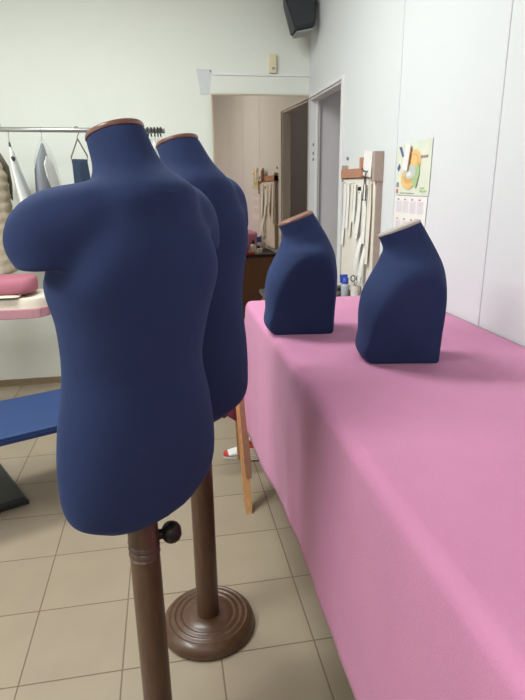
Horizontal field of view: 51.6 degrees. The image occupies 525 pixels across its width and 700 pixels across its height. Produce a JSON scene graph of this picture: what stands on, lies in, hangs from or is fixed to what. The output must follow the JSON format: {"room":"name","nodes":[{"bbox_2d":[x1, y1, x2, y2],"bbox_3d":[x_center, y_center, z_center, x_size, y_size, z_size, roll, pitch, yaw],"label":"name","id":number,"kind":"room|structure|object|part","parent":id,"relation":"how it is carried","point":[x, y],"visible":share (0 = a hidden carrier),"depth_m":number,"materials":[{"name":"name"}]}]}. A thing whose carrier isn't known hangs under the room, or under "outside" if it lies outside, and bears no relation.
{"room":"tailor's workshop","nodes":[
{"label":"tailor's workshop","id":0,"kind":"room"},
{"bbox_2d":[0,0,309,379],"bbox_3d":[-1.671,-1.154,3.701,4.066,2.900,0.120,-4,17,-9],"label":"wall","id":1,"kind":"structure","parent":0,"point":[64,63],"depth_m":3.59,"materials":[{"name":"paint"}]},
{"bbox_2d":[0,376,60,386],"bbox_3d":[-1.988,0.251,3.998,3.360,0.048,0.012,-4,17,-9],"label":"baseboard","id":2,"kind":"structure","parent":1,"relation":"attached to","point":[57,379],"depth_m":4.04,"materials":[{"name":"tile"}]},
{"bbox_2d":[0,125,164,132],"bbox_3d":[-1.316,-1.354,3.392,1.390,0.094,0.470,-4,17,-9],"label":"rail","id":3,"kind":"object","parent":1,"relation":"attached to","point":[2,129],"visible":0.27,"depth_m":3.19,"materials":[{"name":"silver metal"}]},
{"bbox_2d":[0,153,17,274],"bbox_3d":[-1.610,-0.889,3.252,0.171,0.839,0.480,-4,17,-9],"label":"coat","id":4,"kind":"object","parent":3,"relation":"hanging from","point":[6,188],"visible":0.56,"depth_m":3.22,"materials":[{"name":"beige fabric"}]},
{"bbox_2d":[7,126,31,203],"bbox_3d":[-1.413,-0.952,3.278,0.150,0.739,0.412,-6,18,-16],"label":"shirt","id":5,"kind":"object","parent":3,"relation":"hanging from","point":[22,189],"visible":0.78,"depth_m":3.13,"materials":[{"name":"white fabric"}]},
{"bbox_2d":[34,126,59,192],"bbox_3d":[-1.282,-0.987,3.283,0.147,0.679,0.491,-4,17,-9],"label":"suit","id":6,"kind":"object","parent":3,"relation":"hanging from","point":[46,177],"visible":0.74,"depth_m":3.15,"materials":[{"name":"grey fabric"}]},
{"bbox_2d":[71,126,89,182],"bbox_3d":[-1.091,-0.958,3.333,0.043,0.769,0.134,9,20,30],"label":"trousers","id":7,"kind":"object","parent":3,"relation":"hanging from","point":[81,173],"visible":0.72,"depth_m":3.27,"materials":[{"name":"blue fabric"}]},
{"bbox_2d":[153,127,156,151],"bbox_3d":[-0.655,-1.283,3.310,0.010,0.142,0.402,-2,17,-6],"label":"hanger","id":8,"kind":"object","parent":3,"relation":"hanging from","point":[153,127],"visible":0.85,"depth_m":3.28,"materials":[{"name":"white plastic"}]},
{"bbox_2d":[197,69,210,94],"bbox_3d":[-0.392,-1.810,3.669,0.098,0.160,0.012,-4,17,-9],"label":"paper sheet","id":9,"kind":"object","parent":1,"relation":"attached to","point":[204,75],"visible":1,"depth_m":3.67,"materials":[{"name":"white paper"}]},
{"bbox_2d":[211,94,307,319],"bbox_3d":[-0.005,-0.999,3.967,0.680,1.583,0.013,-4,17,-11],"label":"wall mirror","id":10,"kind":"object","parent":1,"relation":"attached to","point":[260,141],"visible":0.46,"depth_m":3.87,"materials":[{"name":"clear glass"}]},
{"bbox_2d":[212,72,308,76],"bbox_3d":[-0.007,-1.883,3.719,0.671,0.016,0.012,-4,17,-9],"label":"trim","id":11,"kind":"structure","parent":1,"relation":"attached to","point":[213,73],"depth_m":3.71,"materials":[{"name":"white paint"}]},
{"bbox_2d":[213,75,308,94],"bbox_3d":[-0.006,-1.823,3.741,0.668,0.112,0.004,-4,17,-9],"label":"trim","id":12,"kind":"structure","parent":1,"relation":"attached to","point":[222,84],"depth_m":3.74,"materials":[{"name":"paint"}]},
{"bbox_2d":[269,54,276,73],"bbox_3d":[0.070,-1.949,3.702,0.047,0.116,0.030,-4,17,-9],"label":"wall box","id":13,"kind":"object","parent":1,"relation":"attached to","point":[272,57],"visible":1,"depth_m":3.69,"materials":[{"name":"beige plastic"}]},
{"bbox_2d":[309,32,310,94],"bbox_3d":[0.323,-2.216,3.681,0.008,0.910,0.008,-4,17,-9],"label":"trim","id":14,"kind":"structure","parent":1,"relation":"attached to","point":[310,32],"depth_m":3.73,"materials":[{"name":"plastic"}]},
{"bbox_2d":[0,383,354,699],"bbox_3d":[-0.094,1.207,1.038,6.000,0.100,7.300,-4,17,-9],"label":"floor","id":15,"kind":"structure","parent":0,"point":[68,629],"depth_m":1.94,"materials":[{"name":"beige tile"}]},
{"bbox_2d":[0,289,50,319],"bbox_3d":[-1.675,0.105,3.116,1.023,0.834,0.340,-4,17,-9],"label":"table","id":16,"kind":"object","parent":15,"relation":"on","point":[31,305],"visible":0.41,"depth_m":2.92,"materials":[{"name":"beige laminate"}]},
{"bbox_2d":[0,294,21,298],"bbox_3d":[-1.624,-0.274,2.884,0.640,0.020,0.120,-4,17,-9],"label":"cloth","id":17,"kind":"object","parent":16,"relation":"on","point":[15,295],"visible":0.67,"depth_m":2.89,"materials":[{"name":"beige fabric"}]},
{"bbox_2d":[0,274,37,294],"bbox_3d":[-1.712,-0.333,2.946,0.935,0.104,0.240,-4,17,-9],"label":"cushion","id":18,"kind":"object","parent":16,"relation":"on","point":[10,284],"visible":1,"depth_m":2.91,"materials":[{"name":"pink fabric"}]},
{"bbox_3d":[-1.680,-0.216,3.018,1.023,0.053,0.340,-4,17,-9],"label":"pleated trim","id":19,"kind":"part","parent":16,"relation":"part of","materials":[{"name":"pink fabric"}]},
{"bbox_2d":[0,389,60,512],"bbox_3d":[-1.440,0.503,2.456,1.400,0.452,0.849,-12,20,-32],"label":"bench","id":20,"kind":"object","parent":15,"relation":"on","point":[23,418],"visible":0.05,"depth_m":2.43,"materials":[{"name":"plastic"}]},
{"bbox_3d":[-1.456,0.667,2.633,0.418,0.036,0.657,-15,22,-38],"label":"foot plate","id":21,"kind":"part","parent":20,"relation":"part of","materials":[{"name":"black metal"}]},
{"bbox_2d":[3,118,218,699],"bbox_3d":[-0.245,0.315,1.194,0.284,1.520,0.447,14,22,40],"label":"mannequin","id":22,"kind":"object","parent":15,"relation":"on","point":[126,253],"visible":1,"depth_m":0.99,"materials":[{"name":"blue fabric"}]},
{"bbox_3d":[-0.209,0.408,1.217,0.054,0.051,0.051,-6,18,-16],"label":"knob","id":23,"kind":"part","parent":22,"relation":"part of","materials":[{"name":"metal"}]},
{"bbox_2d":[155,133,253,661],"bbox_3d":[-0.189,0.200,1.557,0.317,1.525,0.386,1,17,7],"label":"mannequin","id":24,"kind":"object","parent":15,"relation":"on","point":[210,621],"visible":0.41,"depth_m":1.47,"materials":[{"name":"blue fabric"}]},
{"bbox_2d":[223,442,252,458],"bbox_3d":[-0.114,0.538,2.944,0.200,0.065,0.073,-6,18,-15],"label":"shoe","id":25,"kind":"object","parent":15,"relation":"on","point":[231,453],"visible":0.49,"depth_m":2.91,"materials":[{"name":"white plastic"}]},
{"bbox_2d":[235,398,251,513],"bbox_3d":[-0.181,0.230,2.529,0.242,0.900,0.532,-4,17,-9],"label":"trestle","id":26,"kind":"object","parent":15,"relation":"on","point":[242,438],"visible":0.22,"depth_m":2.45,"materials":[{"name":"brown wood"}]},
{"bbox_2d":[222,407,236,420],"bbox_3d":[-0.165,0.073,2.626,0.266,0.687,0.131,-4,17,-9],"label":"cloth","id":27,"kind":"object","parent":26,"relation":"hanging from","point":[232,414],"visible":0.05,"depth_m":2.64,"materials":[{"name":"fabric"}]},
{"bbox_3d":[-0.131,0.187,2.733,0.042,0.860,0.155,2,17,8],"label":"leg","id":28,"kind":"part","parent":26,"relation":"part of","materials":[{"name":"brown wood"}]},
{"bbox_2d":[249,439,257,459],"bbox_3d":[-0.038,0.533,2.914,0.136,0.086,0.111,-4,17,-9],"label":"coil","id":29,"kind":"object","parent":15,"relation":"on","point":[253,455],"visible":0.08,"depth_m":2.87,"materials":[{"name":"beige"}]},
{"bbox_2d":[259,285,350,299],"bbox_3d":[0.307,0.105,3.084,0.520,0.800,0.765,-4,17,-9],"label":"countertop","id":30,"kind":"structure","parent":15,"relation":"on","point":[261,291],"depth_m":3.21,"materials":[{"name":"brown laminate"}]},
{"bbox_2d":[336,286,340,295],"bbox_3d":[0.426,-0.331,3.056,0.032,0.048,0.032,-4,17,-9],"label":"ink bottle","id":31,"kind":"object","parent":30,"relation":"on","point":[338,287],"visible":0.67,"depth_m":3.04,"materials":[{"name":"black plastic"}]},
{"bbox_2d":[340,274,348,295],"bbox_3d":[0.453,-0.357,3.011,0.052,0.124,0.044,-4,17,-9],"label":"spray bottle","id":32,"kind":"object","parent":30,"relation":"on","point":[344,279],"visible":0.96,"depth_m":3.00,"materials":[{"name":"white plastic"}]},
{"bbox_2d":[350,285,359,295],"bbox_3d":[0.507,-0.317,2.970,0.054,0.070,0.054,-4,17,-9],"label":"cup","id":33,"kind":"object","parent":30,"relation":"on","point":[355,290],"visible":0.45,"depth_m":2.95,"materials":[{"name":"white ceramic"}]},
{"bbox_2d":[350,275,357,285],"bbox_3d":[0.507,-0.351,2.959,0.062,0.118,0.006,-4,17,-9],"label":"scissors","id":34,"kind":"object","parent":33,"relation":"in","point":[352,275],"visible":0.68,"depth_m":2.95,"materials":[{"name":"silver metal"}]},
{"bbox_2d":[318,89,340,260],"bbox_3d":[1.274,-0.941,3.384,1.466,2.600,1.869,-4,17,-9],"label":"wall","id":35,"kind":"structure","parent":0,"point":[330,106],"depth_m":3.98,"materials":[{"name":"paint"}]},
{"bbox_2d":[308,0,524,346],"bbox_3d":[0.979,-0.279,0.718,0.070,2.900,7.169,-4,17,-9],"label":"wall","id":36,"kind":"structure","parent":0,"point":[454,50],"depth_m":2.00,"materials":[{"name":"paint"}]},
{"bbox_2d":[283,0,319,38],"bbox_3d":[0.242,-2.198,3.479,0.258,0.358,0.241,-5,17,-13],"label":"loudspeaker","id":37,"kind":"object","parent":36,"relation":"attached to","point":[300,15],"visible":0.99,"depth_m":3.41,"materials":[{"name":"plastic"}]},
{"bbox_2d":[288,0,314,26],"bbox_3d":[0.235,-2.186,3.397,0.186,0.326,0.008,-5,3,-13],"label":"grille","id":38,"kind":"object","parent":37,"relation":"attached to","point":[301,12],"depth_m":3.40,"materials":[{"name":"plastic"}]},
{"bbox_3d":[0.248,-2.033,3.488,0.112,0.036,0.140,-6,18,-16],"label":"plate","id":39,"kind":"part","parent":37,"relation":"part of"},
{"bbox_2d":[309,81,340,219],"bbox_3d":[0.447,-0.716,3.757,0.070,1.974,0.732,-4,17,-9],"label":"trim","id":40,"kind":"structure","parent":36,"relation":"attached to","point":[314,101],"depth_m":3.89,"materials":[{"name":"white paint"}]},
{"bbox_2d":[309,75,344,284],"bbox_3d":[0.409,-0.717,3.731,0.012,1.992,0.767,-4,17,-9],"label":"trim","id":41,"kind":"structure","parent":36,"relation":"attached to","point":[341,78],"depth_m":3.26,"materials":[{"name":"white paint"}]},
{"bbox_2d":[340,151,383,290],"bbox_3d":[0.512,-0.691,2.961,0.063,0.710,0.544,-4,17,-9],"label":"rack","id":42,"kind":"object","parent":36,"relation":"attached to","point":[348,249],"depth_m":2.87,"materials":[{"name":"white fabric"}]},
{"bbox_3d":[0.469,-0.790,3.142,0.014,0.355,0.052,-4,17,-9],"label":"pattern strip","id":43,"kind":"part","parent":42,"relation":"part of","materials":[{"name":"white paper"}]},
{"bbox_3d":[0.477,-0.810,3.052,0.025,0.245,0.057,-4,17,-9],"label":"pattern strip","id":44,"kind":"part","parent":42,"relation":"part of","materials":[{"name":"white paper"}]},
{"bbox_3d":[0.489,-0.784,3.025,0.011,0.290,0.062,-5,18,-14],"label":"pattern strip","id":45,"kind":"part","parent":42,"relation":"part of","materials":[{"name":"white paper"}]},
{"bbox_3d":[0.498,-0.796,2.945,0.021,0.200,0.045,-4,17,-9],"label":"pattern strip","id":46,"kind":"part","parent":42,"relation":"part of","materials":[{"name":"white paper"}]},
{"bbox_3d":[0.517,-0.945,2.903,0.039,0.048,0.510,-4,17,-9],"label":"rail","id":47,"kind":"part","parent":42,"relation":"part of","materials":[{"name":"orange wood"}]},
{"bbox_3d":[0.507,-0.724,2.906,0.023,0.245,0.064,-4,17,-9],"label":"pattern strip","id":48,"kind":"part","parent":42,"relation":"part of","materials":[{"name":"white paper"}]},
{"bbox_2d":[353,237,360,268],"bbox_3d":[0.513,-0.520,2.916,0.030,0.170,0.062,-4,17,-9],"label":"fabric strip","id":49,"kind":"object","parent":42,"relation":"attached to","point":[359,241],"visible":0.91,"depth_m":2.91,"materials":[{"name":"white fabric"}]},
{"bbox_2d":[357,244,364,281],"bbox_3d":[0.526,-0.457,2.863,0.030,0.200,0.057,-4,17,-9],"label":"fabric strip","id":50,"kind":"object","parent":42,"relation":"attached to","point":[363,253],"visible":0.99,"depth_m":2.86,"materials":[{"name":"white fabric"}]},
{"bbox_3d":[0.527,-0.701,2.805,0.021,0.300,0.055,-4,17,-9],"label":"pattern strip","id":51,"kind":"part","parent":42,"relation":"part of","materials":[{"name":"white paper"}]},
{"bbox_2d":[362,168,367,200],"bbox_3d":[0.516,-0.833,2.732,0.025,0.161,0.078,-4,17,-9],"label":"cord","id":52,"kind":"object","parent":42,"relation":"hanging from","point":[362,168],"visible":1,"depth_m":2.71,"materials":[{"name":"plastic"}]},
{"bbox_2d":[363,150,372,177],"bbox_3d":[0.522,-0.926,2.700,0.003,0.133,0.128,-4,17,-9],"label":"card","id":53,"kind":"object","parent":42,"relation":"attached to","point":[368,155],"visible":1,"depth_m":2.69,"materials":[{"name":"white paper"}]},
{"bbox_3d":[0.538,-0.644,2.770,0.017,0.410,0.055,-4,17,-9],"label":"pattern strip","id":54,"kind":"part","parent":42,"relation":"part of","materials":[{"name":"white paper"}]},
{"bbox_3d":[0.560,-0.890,2.636,0.049,0.140,0.028,-4,17,-9],"label":"rail","id":55,"kind":"part","parent":42,"relation":"part of","materials":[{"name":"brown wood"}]},
{"bbox_2d":[391,0,405,228],"bbox_3d":[0.612,-0.819,2.503,0.004,2.900,0.012,-4,17,-9],"label":"trim","id":56,"kind":"structure","parent":36,"relation":"attached to","point":[404,0],"depth_m":2.42,"materials":[{"name":"plastic"}]},
{"bbox_2d":[393,138,432,227],"bbox_3d":[0.639,-0.634,2.370,0.009,0.522,0.345,-4,17,-9],"label":"wall calendar","id":57,"kind":"object","parent":36,"relation":"attached to","point":[413,159],"visible":0.83,"depth_m":2.32,"materials":[{"name":"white paper"}]},
{"bbox_2d":[476,0,512,325],"bbox_3d":[0.750,-0.593,1.757,0.004,2.900,0.012,-4,17,-9],"label":"trim","id":58,"kind":"structure","parent":36,"relation":"attached to","point":[511,1],"depth_m":1.75,"materials":[{"name":"plastic"}]},
{"bbox_3d":[0.572,0.660,1.062,0.714,0.914,3.203,-4,17,-9],"label":"table","id":59,"kind":"object","parent":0,"visible":0},
{"bbox_2d":[244,296,524,699],"bbox_3d":[0.556,0.504,1.020,0.757,0.607,3.239,-4,17,-9],"label":"tablecloth","id":60,"kind":"object","parent":59,"relation":"on","point":[400,487],"visible":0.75,"depth_m":1.05,"materials":[{"name":"pink fabric"}]},
{"bbox_2d":[264,210,336,334],"bbox_3d":[0.127,-0.264,1.834,0.254,0.400,0.238,-2,17,-3],"label":"bust form","id":61,"kind":"object","parent":60,"relation":"on","point":[301,282],"visible":1,"depth_m":1.76,"materials":[{"name":"blue fabric"}]},
{"bbox_2d":[355,219,446,363],"bbox_3d":[0.390,-0.168,1.527,0.246,0.390,0.231,-1,17,1],"label":"bust form","id":62,"kind":"object","parent":60,"relation":"on","point":[403,300],"visible":1,"depth_m":1.46,"materials":[{"name":"blue fabric"}]}
]}

